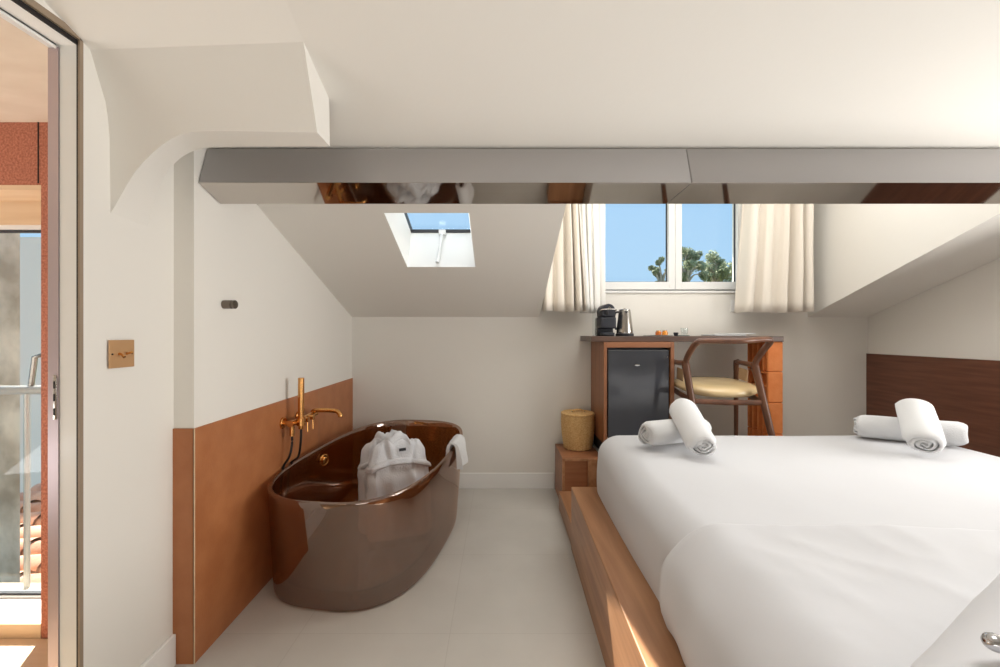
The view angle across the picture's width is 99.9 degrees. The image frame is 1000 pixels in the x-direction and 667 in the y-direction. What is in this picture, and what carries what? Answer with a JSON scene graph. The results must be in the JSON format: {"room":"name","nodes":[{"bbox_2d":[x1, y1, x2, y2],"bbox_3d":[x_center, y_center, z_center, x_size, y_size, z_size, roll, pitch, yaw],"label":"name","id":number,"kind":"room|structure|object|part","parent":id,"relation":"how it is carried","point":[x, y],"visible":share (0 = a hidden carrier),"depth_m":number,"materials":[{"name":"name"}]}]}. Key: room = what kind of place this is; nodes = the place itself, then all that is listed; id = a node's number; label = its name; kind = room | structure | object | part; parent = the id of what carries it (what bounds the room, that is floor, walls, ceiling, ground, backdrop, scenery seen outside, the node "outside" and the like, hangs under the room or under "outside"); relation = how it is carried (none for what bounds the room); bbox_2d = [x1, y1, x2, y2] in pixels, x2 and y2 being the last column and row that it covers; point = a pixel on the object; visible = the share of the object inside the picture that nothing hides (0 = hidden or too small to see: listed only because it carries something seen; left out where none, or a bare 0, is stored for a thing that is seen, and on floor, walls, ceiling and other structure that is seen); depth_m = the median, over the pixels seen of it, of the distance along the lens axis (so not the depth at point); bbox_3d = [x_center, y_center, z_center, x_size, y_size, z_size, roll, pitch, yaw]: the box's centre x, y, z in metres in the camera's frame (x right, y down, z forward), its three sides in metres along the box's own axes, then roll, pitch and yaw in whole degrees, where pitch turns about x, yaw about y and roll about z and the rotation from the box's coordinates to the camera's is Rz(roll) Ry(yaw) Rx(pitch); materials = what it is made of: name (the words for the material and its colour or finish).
{"room":"hotel room","nodes":[
{"label":"hotel room","id":0,"kind":"room"},
{"bbox_2d":[0,122,47,638],"bbox_3d":[-2.288,0.185,1.725,2.025,2.030,0.150,0,0,0],"label":"wall","id":1,"kind":"structure","parent":0,"point":[18,140],"depth_m":1.65,"materials":[{"name":"ceramic"}]},
{"bbox_2d":[0,583,40,589],"bbox_3d":[-2.750,1.315,2.000,1.700,0.090,0.280,0,0,0],"label":"trim","id":2,"kind":"structure","parent":1,"relation":"attached to","point":[3,586],"depth_m":2.11,"materials":[{"name":"concrete"}]},
{"bbox_2d":[0,353,40,588],"bbox_3d":[-2.800,0.680,2.100,1.200,1.179,0.044,0,0,0],"label":"balcony railing","id":3,"kind":"object","parent":2,"relation":"on","point":[30,389],"visible":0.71,"depth_m":2.09,"materials":[{"name":"silver metal"}]},
{"bbox_3d":[-2.800,0.282,2.100,1.200,0.044,0.044,0,0,0],"label":"handrail","id":4,"kind":"part","parent":3,"relation":"part of","materials":[{"name":"silver metal"}]},
{"bbox_2d":[0,201,40,619],"bbox_3d":[-2.551,0.318,1.760,1.497,1.765,0.180,0,0,0],"label":"window","id":5,"kind":"structure","parent":1,"relation":"in","point":[15,216],"depth_m":1.79,"materials":[{"name":"white paint"}]},
{"bbox_3d":[-2.551,1.171,1.740,1.497,0.059,0.140,0,0,0],"label":"sill","id":6,"kind":"part","parent":5,"relation":"part of","materials":[{"name":"white paint"}]},
{"bbox_2d":[0,185,40,200],"bbox_3d":[-2.551,-0.574,1.725,1.497,0.018,0.150,0,0,0],"label":"trim","id":7,"kind":"structure","parent":1,"relation":"attached to","point":[7,192],"depth_m":1.69,"materials":[{"name":"brown wood"}]},
{"bbox_2d":[37,122,38,182],"bbox_3d":[-1.813,-0.710,1.649,0.004,0.240,0.002,0,0,0],"label":"trim","id":8,"kind":"structure","parent":1,"relation":"attached to","point":[37,122],"depth_m":1.65,"materials":[{"name":"black wood"}]},
{"bbox_2d":[0,620,47,666],"bbox_3d":[-2.288,1.171,0.235,2.025,0.059,2.870,0,0,0],"label":"floor","id":9,"kind":"structure","parent":0,"point":[21,643],"depth_m":1.62,"materials":[{"name":"brown wood"}]},
{"bbox_2d":[0,17,48,121],"bbox_3d":[-2.285,-0.865,0.225,2.030,0.070,2.850,0,0,0],"label":"ceiling","id":10,"kind":"structure","parent":0,"point":[23,59],"depth_m":1.36,"materials":[{"name":"beige wood"}]},
{"bbox_2d":[35,0,351,666],"bbox_3d":[-1.151,-0.040,0.430,0.073,2.481,5.660,0,0,0],"label":"wall","id":11,"kind":"structure","parent":0,"point":[161,286],"depth_m":1.47,"materials":[{"name":"white paint"}]},
{"bbox_2d":[0,0,82,666],"bbox_3d":[-1.217,0.182,0.150,0.098,2.036,2.100,0,0,0],"label":"door","id":12,"kind":"structure","parent":11,"relation":"in","point":[65,50],"depth_m":1.18,"materials":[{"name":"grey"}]},
{"bbox_3d":[-1.241,0.178,1.171,0.010,0.124,0.002,0,0,0],"label":"strike plate","id":13,"kind":"part","parent":12,"relation":"part of","materials":[{"name":"silver metal"}]},
{"bbox_2d":[108,340,133,368],"bbox_3d":[-1.157,0.062,1.296,0.026,0.085,0.085,0,0,0],"label":"light switch","id":14,"kind":"object","parent":11,"relation":"attached to","point":[120,352],"visible":1,"depth_m":1.29,"materials":[{"name":"brown metal"}]},
{"bbox_2d":[139,634,175,666],"bbox_3d":[-1.172,1.144,1.351,0.014,0.112,0.344,0,0,-3],"label":"baseboard","id":15,"kind":"structure","parent":11,"relation":"attached to","point":[165,655],"depth_m":1.47,"materials":[{"name":"white"}]},
{"bbox_2d":[173,428,193,663],"bbox_3d":[-1.149,0.773,1.527,0.079,0.854,0.006,0,0,0],"label":"wall panel","id":16,"kind":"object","parent":11,"relation":"attached to","point":[183,457],"depth_m":1.52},
{"bbox_2d":[194,429,194,664],"bbox_3d":[-1.109,0.773,1.524,0.003,0.854,0.003,0,0,0],"label":"trim","id":17,"kind":"structure","parent":11,"relation":"attached to","point":[194,429],"depth_m":1.52,"materials":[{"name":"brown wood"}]},
{"bbox_2d":[90,42,329,226],"bbox_3d":[-0.880,-0.576,1.302,0.620,0.565,0.212,0,0,0],"label":"curved ceiling bracket","id":18,"kind":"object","parent":11,"relation":"attached to","point":[164,105],"depth_m":1.27,"materials":[{"name":"white paint"}]},
{"bbox_2d":[221,300,237,308],"bbox_3d":[-1.094,-0.117,1.700,0.048,0.035,0.035,0,0,0],"label":"wall hook","id":19,"kind":"object","parent":11,"relation":"attached to","point":[225,304],"visible":1,"depth_m":1.69,"materials":[{"name":"brown"}]},
{"bbox_2d":[193,378,352,662],"bbox_3d":[-1.129,0.773,2.392,0.006,0.854,1.736,0,0,-1],"label":"wall panel","id":20,"kind":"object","parent":11,"relation":"attached to","point":[237,457],"depth_m":1.79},
{"bbox_2d":[280,377,342,469],"bbox_3d":[-1.062,0.579,2.301,0.178,0.694,0.354,0,0,30],"label":"tap","id":21,"kind":"object","parent":11,"relation":"attached to","point":[300,420],"visible":0.8,"depth_m":2.19,"materials":[{"name":"gold metal"}]},
{"bbox_3d":[-0.993,0.453,2.405,0.184,0.052,0.025,0,0,0],"label":"spout","id":22,"kind":"part","parent":21,"relation":"part of","materials":[{"name":"gold metal"}]},
{"bbox_2d":[174,488,605,666],"bbox_3d":[-0.200,1.260,0.480,6.400,0.120,5.760,0,0,0],"label":"floor","id":23,"kind":"structure","parent":0,"point":[504,589],"depth_m":1.78,"materials":[{"name":"beige tile"}]},
{"bbox_2d":[267,420,462,611],"bbox_3d":[-0.675,0.917,2.421,0.814,0.564,1.358,0,0,10],"label":"bathtub","id":24,"kind":"object","parent":23,"relation":"on","point":[332,550],"visible":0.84,"depth_m":1.86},
{"bbox_2d":[357,429,396,500],"bbox_3d":[-0.644,0.852,2.462,0.365,0.550,0.200,0,0,-24],"label":"bathrobe","id":25,"kind":"object","parent":24,"relation":"in","point":[367,449],"visible":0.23,"depth_m":2.41,"materials":[{"name":"white fabric"}]},
{"bbox_2d":[364,431,430,498],"bbox_3d":[-0.569,0.845,2.365,0.363,0.566,0.212,0,0,-24],"label":"bathrobe","id":26,"kind":"object","parent":24,"relation":"in","point":[395,463],"visible":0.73,"depth_m":2.34,"materials":[{"name":"white fabric"}]},
{"bbox_2d":[446,434,467,468],"bbox_3d":[-0.255,0.701,2.505,0.114,0.160,0.180,0,0,10],"label":"hand towel","id":27,"kind":"object","parent":24,"relation":"hanging from","point":[458,440],"visible":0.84,"depth_m":2.46,"materials":[{"name":"white fabric"}]},
{"bbox_2d":[555,444,685,666],"bbox_3d":[1.585,1.025,1.022,2.510,0.350,4.445,0,0,0],"label":"platform","id":28,"kind":"object","parent":23,"relation":"on","point":[631,630],"visible":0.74,"depth_m":1.58,"materials":[{"name":"brown wood"}]},
{"bbox_2d":[561,409,594,450],"bbox_3d":[0.578,0.701,3.125,0.251,0.291,0.251,0,0,0],"label":"wicker basket","id":29,"kind":"object","parent":28,"relation":"on","point":[577,425],"visible":1,"depth_m":3.03,"materials":[{"name":"yellow wicker"}]},
{"bbox_3d":[0.578,0.589,3.125,0.248,0.022,0.248,0,0,0],"label":"lid","id":30,"kind":"part","parent":29,"relation":"part of","materials":[{"name":"wicker"}]},
{"bbox_2d":[591,342,673,448],"bbox_3d":[0.944,0.454,3.052,0.479,0.791,0.404,0,0,0],"label":"base cabinet","id":31,"kind":"object","parent":28,"relation":"on","point":[598,349],"visible":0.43,"depth_m":2.88,"materials":[{"name":"brown wood"}]},
{"bbox_3d":[0.715,0.404,3.052,0.022,0.692,0.404,0,0,0],"label":"panel","id":32,"kind":"part","parent":31,"relation":"part of","materials":[{"name":"brown wood"}]},
{"bbox_2d":[607,348,668,437],"bbox_3d":[0.943,0.408,3.039,0.425,0.619,0.362,0,0,0],"label":"minibar","id":33,"kind":"object","parent":31,"relation":"on","point":[637,378],"visible":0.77,"depth_m":2.86,"materials":[{"name":"black plastic"}]},
{"bbox_3d":[0.943,0.077,3.052,0.432,0.038,0.404,0,0,0],"label":"panel","id":34,"kind":"part","parent":31,"relation":"part of","materials":[{"name":"brown wood"}]},
{"bbox_3d":[1.171,0.404,3.052,0.024,0.692,0.404,0,0,0],"label":"panel","id":35,"kind":"part","parent":31,"relation":"part of","materials":[{"name":"brown wood"}]},
{"bbox_2d":[580,336,783,341],"bbox_3d":[1.278,0.037,3.057,1.312,0.038,0.394,0,0,0],"label":"desk","id":36,"kind":"object","parent":31,"relation":"on","point":[582,338],"visible":0.85,"depth_m":2.86,"materials":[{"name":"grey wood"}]},
{"bbox_2d":[594,304,616,335],"bbox_3d":[0.743,-0.094,2.994,0.132,0.224,0.213,0,0,0],"label":"coffee machine","id":37,"kind":"object","parent":36,"relation":"on","point":[605,322],"visible":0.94,"depth_m":2.91,"materials":[{"name":"black plastic"}]},
{"bbox_2d":[600,332,614,335],"bbox_3d":[0.752,0.005,2.945,0.092,0.026,0.090,0,0,0],"label":"drip tray","id":38,"kind":"object","parent":37,"relation":"on","point":[601,333],"depth_m":2.90,"materials":[{"name":"black plastic"}]},
{"bbox_2d":[614,308,633,335],"bbox_3d":[0.885,-0.082,3.000,0.137,0.200,0.128,0,0,0],"label":"kettle","id":39,"kind":"object","parent":36,"relation":"on","point":[624,322],"visible":0.89,"depth_m":2.96,"materials":[{"name":"silver metal"}]},
{"bbox_2d":[701,334,745,335],"bbox_3d":[1.607,0.011,3.030,0.220,0.012,0.200,0,0,0],"label":"magazine","id":40,"kind":"object","parent":36,"relation":"on","point":[701,334],"visible":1,"depth_m":2.93,"materials":[{"name":"grey paper"}]},
{"bbox_2d":[714,333,755,333],"bbox_3d":[1.692,0.001,3.030,0.190,0.006,0.200,0,0,0],"label":"leaflet","id":41,"kind":"object","parent":40,"relation":"on","point":[714,333],"visible":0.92,"depth_m":2.93,"materials":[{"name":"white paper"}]},
{"bbox_2d":[674,337,774,435],"bbox_3d":[1.429,0.434,2.744,0.563,0.832,0.678,0,0,0],"label":"desk chair","id":42,"kind":"object","parent":28,"relation":"on","point":[708,386],"visible":0.84,"depth_m":2.62,"materials":[{"name":"brown wood"}]},
{"bbox_3d":[1.204,0.193,2.830,0.038,0.045,0.348,0,0,11],"label":"arm","id":43,"kind":"part","parent":42,"relation":"part of","materials":[{"name":"brown wood"}]},
{"bbox_3d":[1.183,0.511,2.553,0.046,0.677,0.255,0,0,-7],"label":"leg","id":44,"kind":"part","parent":42,"relation":"part of","materials":[{"name":"brown wood"}]},
{"bbox_3d":[1.445,0.357,2.845,0.494,0.098,0.475,0,0,0],"label":"seat","id":45,"kind":"part","parent":42,"relation":"part of","materials":[{"name":"beige leather"}]},
{"bbox_3d":[1.395,0.128,2.550,0.483,0.220,0.246,0,0,0],"label":"rail","id":46,"kind":"part","parent":42,"relation":"part of","materials":[{"name":"brown wood"}]},
{"bbox_3d":[1.692,0.515,3.003,0.034,0.669,0.056,0,0,0],"label":"leg","id":47,"kind":"part","parent":42,"relation":"part of","materials":[{"name":"brown wood"}]},
{"bbox_3d":[1.644,0.199,2.814,0.038,0.036,0.364,0,0,15],"label":"arm","id":48,"kind":"part","parent":42,"relation":"part of","materials":[{"name":"brown wood"}]},
{"bbox_3d":[1.615,0.517,2.532,0.045,0.667,0.255,0,0,-10],"label":"leg","id":49,"kind":"part","parent":42,"relation":"part of","materials":[{"name":"brown wood"}]},
{"bbox_2d":[748,427,782,435],"bbox_3d":[1.882,0.768,2.989,0.104,0.161,0.242,0,0,0],"label":"block","id":50,"kind":"object","parent":28,"relation":"on","point":[751,431],"visible":0.29,"depth_m":3.04,"materials":[{"name":"orange wood"}]},
{"bbox_2d":[748,398,782,433],"bbox_3d":[1.882,0.581,2.989,0.104,0.211,0.242,0,0,0],"label":"block","id":51,"kind":"object","parent":50,"relation":"on","point":[755,415],"visible":0.61,"depth_m":2.92,"materials":[{"name":"orange wood"}]},
{"bbox_2d":[748,369,782,402],"bbox_3d":[1.882,0.368,2.989,0.104,0.210,0.242,0,0,0],"label":"block","id":52,"kind":"object","parent":51,"relation":"on","point":[772,381],"visible":0.49,"depth_m":2.87,"materials":[{"name":"orange wood"}]},
{"bbox_2d":[748,342,782,371],"bbox_3d":[1.882,0.159,2.989,0.104,0.204,0.242,0,0,0],"label":"block","id":53,"kind":"object","parent":52,"relation":"on","point":[772,360],"visible":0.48,"depth_m":2.87,"materials":[{"name":"orange wood"}]},
{"bbox_2d":[597,435,999,600],"bbox_3d":[1.411,0.699,1.137,1.841,0.303,2.475,0,0,0],"label":"mattress","id":54,"kind":"object","parent":28,"relation":"on","point":[654,497],"visible":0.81,"depth_m":1.56,"materials":[{"name":"white fabric"}]},
{"bbox_2d":[638,419,711,445],"bbox_3d":[0.858,0.477,2.060,0.376,0.117,0.136,0,0,-23],"label":"rolled towel","id":55,"kind":"object","parent":54,"relation":"on","point":[656,432],"visible":0.53,"depth_m":1.98,"materials":[{"name":"white fabric"}]},
{"bbox_2d":[669,398,716,455],"bbox_3d":[0.892,0.427,1.954,0.138,0.217,0.313,0,0,5],"label":"rolled towel","id":56,"kind":"object","parent":55,"relation":"on","point":[695,433],"visible":1,"depth_m":1.87,"materials":[{"name":"white fabric"}]},
{"bbox_2d":[658,523,999,666],"bbox_3d":[1.403,0.680,0.542,1.917,0.331,1.364,0,0,0],"label":"duvet","id":57,"kind":"object","parent":54,"relation":"on","point":[731,595],"visible":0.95,"depth_m":0.90,"materials":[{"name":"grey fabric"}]},
{"bbox_2d":[910,573,999,666],"bbox_3d":[0.840,0.427,0.369,0.840,0.196,0.600,0,0,-30],"label":"pillow","id":58,"kind":"object","parent":57,"relation":"on","point":[960,644],"visible":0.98,"depth_m":0.53,"materials":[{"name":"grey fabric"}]},
{"bbox_2d":[980,632,999,653],"bbox_3d":[0.636,0.361,0.432,0.242,0.083,0.018,0,0,8],"label":"chrome rod","id":59,"kind":"object","parent":58,"relation":"on","point":[990,640],"visible":1,"depth_m":0.44,"materials":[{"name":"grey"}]},
{"bbox_2d":[853,415,968,445],"bbox_3d":[2.053,0.483,2.116,0.415,0.120,0.127,0,0,29],"label":"rolled towel","id":60,"kind":"object","parent":54,"relation":"on","point":[869,426],"visible":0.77,"depth_m":2.11,"materials":[{"name":"white fabric"}]},
{"bbox_2d":[895,398,946,452],"bbox_3d":[1.966,0.424,1.973,0.144,0.207,0.362,0,0,39],"label":"rolled towel","id":61,"kind":"object","parent":60,"relation":"on","point":[920,426],"visible":1,"depth_m":1.90,"materials":[{"name":"white fabric"}]},
{"bbox_2d":[44,0,999,316],"bbox_3d":[0.840,-0.867,0.855,4.120,1.486,6.510,0,0,0],"label":"ceiling","id":62,"kind":"structure","parent":0,"point":[394,74],"depth_m":1.35,"materials":[{"name":"white paint"}]},
{"bbox_2d":[384,213,474,266],"bbox_3d":[-0.366,-0.632,2.333,0.492,0.473,0.665,0,0,0],"label":"window","id":63,"kind":"structure","parent":62,"relation":"attached to","point":[418,247],"depth_m":2.54,"materials":[{"name":"white paint"}]},
{"bbox_3d":[-0.366,-0.737,2.362,0.492,0.264,0.605,0,0,0],"label":"frame","id":64,"kind":"part","parent":63,"relation":"part of","materials":[{"name":"grey metal"}]},
{"bbox_3d":[-0.358,-0.525,2.533,0.042,0.220,0.113,0,0,6],"label":"opener rod","id":65,"kind":"part","parent":63,"relation":"part of","materials":[{"name":"white plastic"}]},
{"bbox_2d":[198,149,999,203],"bbox_3d":[0.869,-0.609,1.635,3.963,0.186,0.170,0,0,0],"label":"steel beam","id":66,"kind":"structure","parent":62,"relation":"attached to","point":[231,176],"depth_m":1.58,"materials":[{"name":"grey"}]},
{"bbox_3d":[-0.203,-0.610,1.635,1.819,0.184,0.169,0,0,0],"label":"cladding panel","id":67,"kind":"part","parent":66,"relation":"part of","materials":[{"name":"silver metal"}]},
{"bbox_3d":[-0.203,-0.537,1.612,1.820,0.041,0.124,0,0,0],"label":"mirror plate","id":68,"kind":"part","parent":66,"relation":"part of","materials":[{"name":"silver metal"}]},
{"bbox_3d":[1.758,-0.537,1.612,2.184,0.041,0.124,0,0,0],"label":"mirror plate","id":69,"kind":"part","parent":66,"relation":"part of","materials":[{"name":"silver metal"}]},
{"bbox_3d":[1.758,-0.610,1.635,2.184,0.184,0.169,0,0,0],"label":"cladding panel","id":70,"kind":"part","parent":66,"relation":"part of","materials":[{"name":"silver metal"}]},
{"bbox_3d":[1.346,-1.520,3.130,2.062,0.059,0.140,0,0,0],"label":"track","id":71,"kind":"object","parent":62,"relation":"attached to","visible":0},
{"bbox_2d":[543,204,585,311],"bbox_3d":[0.476,-0.824,3.098,0.310,1.332,0.122,0,0,0],"label":"curtain","id":72,"kind":"object","parent":71,"relation":"hanging from","point":[565,289],"visible":0.53,"depth_m":3.08,"materials":[{"name":"beige fabric"}]},
{"bbox_2d":[579,204,605,313],"bbox_3d":[0.660,-0.820,3.170,0.266,1.340,0.042,0,0,-3],"label":"sheer curtain","id":73,"kind":"object","parent":71,"relation":"hanging from","point":[592,216],"visible":0.44,"depth_m":3.16,"materials":[{"name":"white fabric"}]},
{"bbox_2d":[737,204,741,262],"bbox_3d":[1.856,-0.843,3.189,0.098,1.294,0.036,0,0,0],"label":"sheer curtain","id":74,"kind":"object","parent":71,"relation":"hanging from","point":[739,205],"visible":0.1,"depth_m":3.19,"materials":[{"name":"white fabric"}]},
{"bbox_2d":[734,204,813,312],"bbox_3d":[2.025,-0.821,3.102,0.519,1.339,0.141,0,0,0],"label":"curtain","id":75,"kind":"object","parent":71,"relation":"hanging from","point":[775,266],"visible":0.61,"depth_m":3.08,"materials":[{"name":"beige fabric"}]},
{"bbox_2d":[352,204,867,487],"bbox_3d":[0.850,-0.175,3.370,4.200,2.750,0.220,0,0,0],"label":"wall","id":76,"kind":"structure","parent":0,"point":[507,383],"depth_m":3.26,"materials":[{"name":"white paint"}]},
{"bbox_2d":[459,473,553,488],"bbox_3d":[-0.359,1.140,3.253,1.559,0.120,0.014,0,0,0],"label":"baseboard","id":77,"kind":"structure","parent":76,"relation":"attached to","point":[466,480],"depth_m":3.25,"materials":[{"name":"white"}]},
{"bbox_2d":[605,204,737,292],"bbox_3d":[1.330,-0.832,3.304,1.230,1.036,0.112,0,0,0],"label":"window","id":78,"kind":"structure","parent":76,"relation":"in","point":[673,284],"depth_m":3.27,"materials":[{"name":"white plastic"}]},
{"bbox_3d":[1.054,-0.836,3.304,0.619,0.988,0.063,0,0,0],"label":"sash","id":79,"kind":"part","parent":78,"relation":"part of","materials":[{"name":"white plastic"}]},
{"bbox_3d":[1.330,-0.832,3.304,1.230,1.036,0.112,0,0,0],"label":"frame","id":80,"kind":"part","parent":78,"relation":"part of","materials":[{"name":"white plastic"}]},
{"bbox_3d":[1.643,-0.836,3.304,0.552,0.988,0.063,0,0,0],"label":"sash","id":81,"kind":"part","parent":78,"relation":"part of","materials":[{"name":"white plastic"}]},
{"bbox_2d":[731,300,734,311],"bbox_3d":[1.836,-0.213,3.254,0.096,0.090,0.011,0,0,0],"label":"power socket","id":82,"kind":"object","parent":76,"relation":"attached to","point":[732,301],"visible":0.15,"depth_m":3.25,"materials":[{"name":"white plastic"}]},
{"bbox_2d":[808,204,999,315],"bbox_3d":[1.346,-0.839,2.490,2.162,1.422,1.540,0,0,0],"label":"wall","id":83,"kind":"structure","parent":0,"point":[855,246],"depth_m":2.69,"materials":[{"name":"white paint"}]},
{"bbox_2d":[868,258,999,360],"bbox_3d":[2.856,-0.040,0.430,0.001,2.481,5.660,0,0,0],"label":"wall","id":84,"kind":"structure","parent":0,"point":[959,317],"depth_m":2.67,"materials":[{"name":"white paint"}]},
{"bbox_2d":[866,353,999,456],"bbox_3d":[2.849,0.677,1.730,0.014,1.045,3.059,0,0,0],"label":"headboard","id":85,"kind":"object","parent":84,"relation":"attached to","point":[966,391],"depth_m":2.67,"materials":[{"name":"brown wood"}]},
{"label":"outside","id":86,"kind":"structure","parent":0,"visible":0},
{"bbox_3d":[0.000,10.350,73.000,180.000,0.300,134.000,0,0,0],"label":"ground","id":87,"kind":"structure","parent":86,"visible":0},
{"bbox_2d":[648,256,665,281],"bbox_3d":[14.318,1.674,37.239,2.378,17.067,1.525,0,0,12],"label":"tree","id":88,"kind":"object","parent":87,"relation":"on","point":[656,271],"visible":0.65,"depth_m":36.97,"materials":[{"name":"green plant"}]},
{"bbox_2d":[682,246,707,281],"bbox_3d":[15.955,1.363,36.126,3.240,17.689,2.859,0,0,-37],"label":"tree","id":89,"kind":"object","parent":87,"relation":"on","point":[690,257],"visible":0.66,"depth_m":35.60,"materials":[{"name":"green plant"}]},
{"bbox_2d":[692,250,731,281],"bbox_3d":[21.208,0.971,40.809,5.716,18.472,4.725,0,0,-26],"label":"tree","id":90,"kind":"object","parent":87,"relation":"on","point":[717,271],"visible":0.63,"depth_m":40.30,"materials":[{"name":"green plant"}]},
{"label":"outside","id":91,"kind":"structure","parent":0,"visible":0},
{"bbox_2d":[20,237,40,491],"bbox_3d":[-5.200,0.718,5.650,2.600,3.964,0.300,0,0,0],"label":"wall","id":92,"kind":"structure","parent":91,"point":[30,247],"depth_m":5.50,"materials":[{"name":"beige paint"}]},
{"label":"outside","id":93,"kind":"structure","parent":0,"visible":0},
{"bbox_2d":[0,233,19,582],"bbox_3d":[-3.786,0.300,2.775,1.629,4.200,0.350,0,0,0],"label":"wall","id":94,"kind":"structure","parent":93,"point":[9,242],"depth_m":2.60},
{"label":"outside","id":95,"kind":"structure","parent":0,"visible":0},
{"bbox_2d":[20,483,40,582],"bbox_3d":[-3.100,1.609,3.950,3.200,0.502,2.900,0,0,0],"label":"tiled roof","id":96,"kind":"structure","parent":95,"point":[36,489],"depth_m":3.34,"materials":[{"name":"tile"}]}
]}

